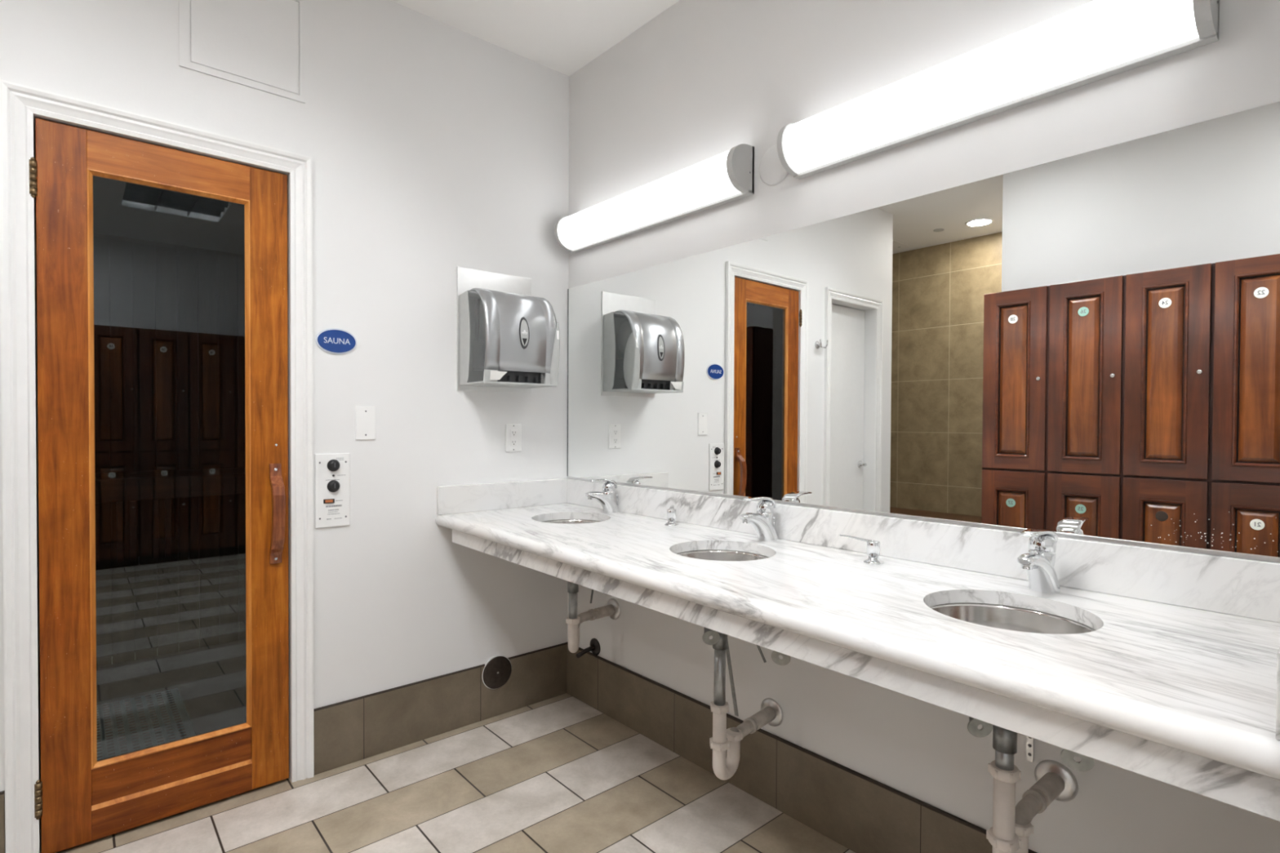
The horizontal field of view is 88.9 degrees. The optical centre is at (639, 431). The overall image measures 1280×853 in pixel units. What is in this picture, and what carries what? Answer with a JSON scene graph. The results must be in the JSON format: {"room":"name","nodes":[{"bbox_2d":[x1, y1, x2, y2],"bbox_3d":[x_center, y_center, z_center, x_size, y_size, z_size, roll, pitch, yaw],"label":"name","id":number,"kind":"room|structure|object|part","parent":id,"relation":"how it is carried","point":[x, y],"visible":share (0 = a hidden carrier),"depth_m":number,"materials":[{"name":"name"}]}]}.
{"room":"changing room","nodes":[
{"label":"changing room","id":0,"kind":"room"},
{"bbox_2d":[0,0,568,852],"bbox_3d":[-1.427,-0.173,2.079,3.050,2.833,0.130,0,1,-41],"label":"wall","id":1,"kind":"structure","parent":0,"point":[436,148],"depth_m":2.43,"materials":[{"name":"paint"}]},
{"bbox_2d":[0,79,314,852],"bbox_3d":[-1.416,0.131,1.994,0.764,2.128,0.021,0,1,-41],"label":"door frame","id":2,"kind":"structure","parent":1,"relation":"attached to","point":[19,103],"depth_m":1.78,"materials":[{"name":"paint"}]},
{"bbox_2d":[29,118,288,852],"bbox_3d":[-1.426,0.161,1.993,0.635,2.044,0.100,0,1,-41],"label":"door","id":3,"kind":"structure","parent":1,"relation":"in","point":[80,798],"depth_m":1.89,"materials":[{"name":"brown wood"}]},
{"bbox_2d":[35,134,246,839],"bbox_3d":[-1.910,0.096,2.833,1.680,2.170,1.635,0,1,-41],"label":"glass pane","id":4,"kind":"object","parent":3,"relation":"in","point":[199,651],"depth_m":3.36,"materials":[{"name":"glass"}]},
{"bbox_3d":[-1.436,-0.806,2.005,0.405,0.110,0.042,0,1,-41],"label":"rail","id":5,"kind":"part","parent":3,"relation":"part of","materials":[{"name":"brown wood"}]},
{"bbox_3d":[-1.445,1.079,2.031,0.405,0.208,0.042,0,1,-41],"label":"rail","id":6,"kind":"part","parent":3,"relation":"part of","materials":[{"name":"brown wood"}]},
{"bbox_3d":[-1.203,0.275,2.161,0.036,0.334,0.058,0,1,-41],"label":"handle","id":7,"kind":"part","parent":3,"relation":"part of","materials":[{"name":"brown wood"}]},
{"bbox_2d":[178,0,305,103],"bbox_3d":[-1.273,-1.295,2.104,0.353,0.357,0.005,0,1,-41],"label":"access panel","id":8,"kind":"object","parent":1,"relation":"attached to","point":[254,40],"visible":1,"depth_m":2.11,"materials":[{"name":"paint"}]},
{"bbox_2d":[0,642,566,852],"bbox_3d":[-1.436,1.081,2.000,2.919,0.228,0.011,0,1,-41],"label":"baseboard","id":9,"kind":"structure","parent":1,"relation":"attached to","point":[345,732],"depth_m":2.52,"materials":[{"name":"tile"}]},
{"bbox_2d":[315,453,350,528],"bbox_3d":[-1.076,0.207,2.289,0.116,0.259,0.026,0,1,-41],"label":"control panel","id":10,"kind":"object","parent":1,"relation":"attached to","point":[332,471],"visible":1,"depth_m":2.29,"materials":[{"name":"white plastic"}]},
{"bbox_3d":[-1.089,0.244,2.283,0.036,0.015,0.003,0,1,-41],"label":"rocker frame","id":11,"kind":"part","parent":10,"relation":"part of","materials":[{"name":"black plastic"}]},
{"bbox_3d":[-1.073,0.193,2.287,0.042,0.042,0.018,0,1,-41],"label":"knob","id":12,"kind":"part","parent":10,"relation":"part of","materials":[{"name":"black plastic"}]},
{"bbox_3d":[-1.072,0.120,2.286,0.042,0.042,0.018,0,1,-41],"label":"knob","id":13,"kind":"part","parent":10,"relation":"part of","materials":[{"name":"black plastic"}]},
{"bbox_2d":[325,457,342,519],"bbox_3d":[-1.073,0.201,2.299,0.066,0.216,0.001,0,1,-41],"label":"print","id":14,"kind":"object","parent":10,"relation":"attached to","point":[333,498],"depth_m":2.29,"materials":[{"name":"grey"}]},
{"bbox_2d":[315,328,356,354],"bbox_3d":[-1.069,-0.318,2.297,0.138,0.091,0.008,0,1,-41],"label":"wall sign","id":15,"kind":"object","parent":1,"relation":"attached to","point":[331,340],"visible":1,"depth_m":2.29,"materials":[{"name":"blue plastic"}]},
{"bbox_2d":[355,406,375,439],"bbox_3d":[-0.996,-0.030,2.366,0.071,0.122,0.007,0,1,-41],"label":"blank wall plate","id":16,"kind":"object","parent":1,"relation":"attached to","point":[365,416],"visible":1,"depth_m":2.36,"materials":[{"name":"white plastic"}]},
{"bbox_2d":[457,266,531,392],"bbox_3d":[-0.600,-0.410,2.704,0.339,0.491,0.008,0,1,-41],"label":"plate","id":17,"kind":"object","parent":1,"relation":"attached to","point":[468,279],"visible":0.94,"depth_m":2.67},
{"bbox_2d":[459,288,559,388],"bbox_3d":[-0.519,-0.369,2.615,0.326,0.374,0.232,0,1,-41],"label":"paper towel dispenser","id":18,"kind":"object","parent":17,"relation":"attached to","point":[507,340],"visible":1,"depth_m":2.55,"materials":[{"name":"brushed stainless steel"},{"name":"dark grey plastic"}]},
{"bbox_3d":[-0.362,-0.312,2.654,0.038,0.259,0.078,0,1,-41],"label":"push lever","id":19,"kind":"part","parent":18,"relation":"part of","materials":[{"name":"grey plastic"}]},
{"bbox_2d":[482,654,511,688],"bbox_3d":[-0.597,1.006,2.724,0.140,0.140,0.020,0,1,-41],"label":"cover","id":20,"kind":"object","parent":1,"relation":"attached to","point":[497,670],"visible":1,"depth_m":2.71,"materials":[{"name":"brown metal"}]},
{"bbox_2d":[505,423,521,451],"bbox_3d":[-0.536,0.027,2.767,0.075,0.117,0.008,0,1,-41],"label":"wall outlet","id":21,"kind":"object","parent":1,"relation":"attached to","point":[513,431],"visible":1,"depth_m":2.76,"materials":[{"name":"white plastic"}]},
{"bbox_2d":[510,429,517,445],"bbox_3d":[-0.535,0.028,2.764,0.033,0.069,0.002,0,1,-41],"label":"receptacle","id":22,"kind":"object","parent":21,"relation":"attached to","point":[513,433],"depth_m":2.76,"materials":[{"name":"white plastic"}]},
{"bbox_2d":[40,652,855,852],"bbox_3d":[-0.854,1.258,0.542,4.220,0.080,6.780,0,1,-41],"label":"floor","id":23,"kind":"structure","parent":0,"point":[558,774],"depth_m":2.08,"materials":[{"name":"tile"}]},
{"bbox_2d":[390,0,679,76],"bbox_3d":[-0.840,-1.635,0.501,4.220,0.140,6.780,0,1,-41],"label":"ceiling","id":24,"kind":"structure","parent":0,"point":[563,37],"depth_m":2.53,"materials":[{"name":"paint"}]},
{"bbox_2d":[565,641,715,775],"bbox_3d":[-0.032,1.075,2.618,0.011,0.234,0.912,0,1,-41],"label":"baseboard","id":25,"kind":"structure","parent":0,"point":[679,722],"depth_m":2.55,"materials":[{"name":"tile"}]},
{"bbox_2d":[567,0,1279,852],"bbox_3d":[1.276,-0.148,1.198,0.131,2.833,5.010,0,1,-41],"label":"wall","id":26,"kind":"structure","parent":0,"point":[700,80],"depth_m":1.87,"materials":[{"name":"paint"}]},
{"bbox_2d":[576,638,600,657],"bbox_3d":[-0.231,0.928,2.776,0.102,0.072,0.072,0,1,-41],"label":"pipe","id":27,"kind":"object","parent":26,"relation":"attached to","point":[594,647],"visible":1,"depth_m":2.79,"materials":[{"name":"grey metal"}]},
{"bbox_2d":[554,143,754,253],"bbox_3d":[0.003,-0.862,2.484,0.112,0.158,1.009,0,1,-41],"label":"vanity light","id":28,"kind":"object","parent":26,"relation":"attached to","point":[728,176],"visible":1,"depth_m":2.35,"materials":[{"name":"glowing frosted white plastic diffuser"},{"name":"grey metal"}]},
{"bbox_2d":[709,631,782,780],"bbox_3d":[0.312,0.775,1.988,0.322,0.484,0.092,-1,1,-45],"label":"drain pipe","id":29,"kind":"object","parent":26,"relation":"attached to","point":[771,713],"visible":0.94,"depth_m":1.88,"materials":[{"name":"plastic"}]},
{"bbox_3d":[0.345,0.906,2.013,0.045,0.048,0.233,1,1,42],"label":"trap arm","id":30,"kind":"part","parent":29,"relation":"part of","materials":[{"name":"plastic"}]},
{"bbox_2d":[435,478,1279,821],"bbox_3d":[0.203,0.332,1.844,0.665,0.205,2.380,0,1,-41],"label":"countertop","id":31,"kind":"structure","parent":26,"relation":"attached to","point":[1176,682],"depth_m":1.29,"materials":[{"name":"stone"}]},
{"bbox_2d":[542,519,599,524],"bbox_3d":[-0.263,0.441,2.487,0.336,0.164,0.352,0,1,-41],"label":"sink basin","id":32,"kind":"object","parent":31,"relation":"in","point":[561,521],"visible":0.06,"depth_m":2.63,"materials":[{"name":"metal"}]},
{"bbox_2d":[565,581,620,653],"bbox_3d":[-0.197,0.690,2.604,0.093,0.336,0.295,1,1,38],"label":"drain pipe","id":33,"kind":"object","parent":32,"relation":"attached to","point":[612,609],"visible":0.91,"depth_m":2.49,"materials":[{"name":"plastic"}]},
{"bbox_3d":[-0.191,0.746,2.635,0.221,0.057,0.045,-1,1,-44],"label":"trap arm","id":34,"kind":"part","parent":33,"relation":"part of","materials":[{"name":"plastic"}]},
{"bbox_2d":[590,589,593,603],"bbox_3d":[-0.186,0.597,2.647,0.008,0.212,0.053,0,1,-41],"label":"rod","id":35,"kind":"object","parent":31,"relation":"hanging from","point":[592,592],"visible":0.4,"depth_m":2.66,"materials":[{"name":"metal"}]},
{"bbox_2d":[585,478,619,513],"bbox_3d":[-0.148,0.258,2.595,0.158,0.140,0.059,0,1,-41],"label":"faucet","id":36,"kind":"object","parent":31,"relation":"on","point":[604,498],"visible":1,"depth_m":2.59,"materials":[{"name":"silver metal"}]},
{"bbox_3d":[-0.149,0.282,2.594,0.157,0.092,0.059,0,1,-41],"label":"spout","id":37,"kind":"part","parent":36,"relation":"part of","materials":[{"name":"silver metal"}]},
{"bbox_3d":[-0.150,0.215,2.592,0.128,0.054,0.052,0,1,-41],"label":"lever","id":38,"kind":"part","parent":36,"relation":"part of","materials":[{"name":"silver metal"}]},
{"bbox_2d":[664,504,678,526],"bbox_3d":[0.115,0.301,2.347,0.049,0.063,0.122,0,1,5],"label":"soap pump","id":39,"kind":"object","parent":31,"relation":"on","point":[671,512],"visible":1,"depth_m":2.30,"materials":[{"name":"silver metal"}]},
{"bbox_2d":[702,626,719,644],"bbox_3d":[0.164,0.448,1.560,0.042,0.112,0.046,0,1,-11],"label":"clamp","id":40,"kind":"object","parent":31,"relation":"attached to","point":[708,633],"visible":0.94,"depth_m":1.54,"materials":[{"name":"metal"}]},
{"bbox_2d":[675,549,768,560],"bbox_3d":[0.234,0.452,1.869,0.336,0.164,0.352,0,1,-41],"label":"sink basin","id":41,"kind":"object","parent":31,"relation":"attached to","point":[709,554],"visible":0.09,"depth_m":2.01,"materials":[{"name":"metal"}]},
{"bbox_2d":[739,496,778,541],"bbox_3d":[0.365,0.268,2.002,0.158,0.140,0.059,0,1,-41],"label":"faucet","id":42,"kind":"object","parent":31,"relation":"on","point":[761,521],"visible":1,"depth_m":2.00,"materials":[{"name":"silver metal"}]},
{"bbox_3d":[0.364,0.292,2.002,0.157,0.092,0.059,0,1,-41],"label":"spout","id":43,"kind":"part","parent":42,"relation":"part of","materials":[{"name":"silver metal"}]},
{"bbox_3d":[0.364,0.226,2.000,0.128,0.054,0.052,0,1,-41],"label":"lever","id":44,"kind":"part","parent":42,"relation":"part of","materials":[{"name":"silver metal"}]},
{"bbox_2d":[756,644,766,662],"bbox_3d":[0.344,0.604,2.038,0.008,0.207,0.127,0,1,-41],"label":"rod","id":45,"kind":"object","parent":31,"relation":"hanging from","point":[757,646],"visible":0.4,"depth_m":2.00,"materials":[{"name":"metal"}]},
{"bbox_2d":[771,650,791,665],"bbox_3d":[0.310,0.441,1.407,0.042,0.112,0.046,1,1,29],"label":"clamp","id":46,"kind":"object","parent":31,"relation":"attached to","point":[786,659],"visible":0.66,"depth_m":1.39,"materials":[{"name":"metal"}]},
{"bbox_2d":[839,534,883,564],"bbox_3d":[0.586,0.312,1.731,0.049,0.063,0.122,0,1,-41],"label":"soap pump","id":47,"kind":"object","parent":31,"relation":"on","point":[873,546],"visible":1,"depth_m":1.69,"materials":[{"name":"silver metal"}]},
{"bbox_2d":[967,716,992,737],"bbox_3d":[0.564,0.452,1.105,0.042,0.112,0.046,0,1,-3],"label":"clamp","id":48,"kind":"object","parent":31,"relation":"attached to","point":[972,726],"visible":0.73,"depth_m":1.08,"materials":[{"name":"metal"}]},
{"bbox_2d":[929,602,1095,634],"bbox_3d":[0.724,0.463,1.285,0.336,0.164,0.352,0,1,-41],"label":"sink basin","id":49,"kind":"object","parent":31,"relation":"in","point":[994,615],"visible":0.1,"depth_m":1.41,"materials":[{"name":"metal"}]},
{"bbox_2d":[986,724,1078,852],"bbox_3d":[0.827,0.664,1.391,0.322,0.500,0.104,0,1,-41],"label":"drain pipe","id":50,"kind":"object","parent":49,"relation":"attached to","point":[1011,830],"visible":0.79,"depth_m":1.31,"materials":[{"name":"plastic"}]},
{"bbox_3d":[0.861,0.801,1.416,0.237,0.048,0.047,0,1,-41],"label":"trap arm","id":51,"kind":"part","parent":50,"relation":"part of","materials":[{"name":"plastic"}]},
{"bbox_2d":[1017,528,1060,593],"bbox_3d":[0.854,0.279,1.401,0.158,0.140,0.059,0,1,-41],"label":"faucet","id":52,"kind":"object","parent":31,"relation":"on","point":[1039,566],"visible":1,"depth_m":1.40,"materials":[{"name":"silver metal"}]},
{"bbox_3d":[0.853,0.303,1.401,0.157,0.092,0.059,0,1,-41],"label":"spout","id":53,"kind":"part","parent":52,"relation":"part of","materials":[{"name":"silver metal"}]},
{"bbox_3d":[0.852,0.236,1.399,0.128,0.054,0.052,0,1,-41],"label":"lever","id":54,"kind":"part","parent":52,"relation":"part of","materials":[{"name":"silver metal"}]},
{"bbox_2d":[1060,748,1094,771],"bbox_3d":[0.668,0.453,0.997,0.042,0.112,0.046,1,1,32],"label":"clamp","id":55,"kind":"object","parent":31,"relation":"attached to","point":[1086,763],"visible":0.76,"depth_m":0.98,"materials":[{"name":"metal"}]},
{"bbox_2d":[724,728,992,852],"bbox_3d":[0.578,1.088,1.918,0.011,0.234,0.863,0,1,-41],"label":"baseboard","id":56,"kind":"structure","parent":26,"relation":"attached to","point":[851,810],"depth_m":1.89,"materials":[{"name":"tile"}]},
{"bbox_2d":[566,101,1279,563],"bbox_3d":[0.453,-0.199,2.051,0.010,0.854,2.380,0,1,-41],"label":"wall mirror","id":57,"kind":"object","parent":26,"relation":"attached to","point":[1085,345],"visible":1,"depth_m":1.57,"materials":[{"name":"clear glass"}]},
{"bbox_2d":[566,478,1279,622],"bbox_3d":[0.447,0.283,2.055,0.020,0.109,2.340,0,1,-41],"label":"backsplash","id":58,"kind":"structure","parent":26,"relation":"attached to","point":[1234,586],"depth_m":1.57,"materials":[{"name":"stone"}]},
{"bbox_2d":[777,0,1219,179],"bbox_3d":[0.770,-0.846,1.604,0.112,0.158,0.977,0,1,-41],"label":"vanity light","id":59,"kind":"object","parent":26,"relation":"attached to","point":[1097,40],"visible":1,"depth_m":1.49,"materials":[{"name":"frosted acrylic plastic"},{"name":"brushed metal"}]}
]}

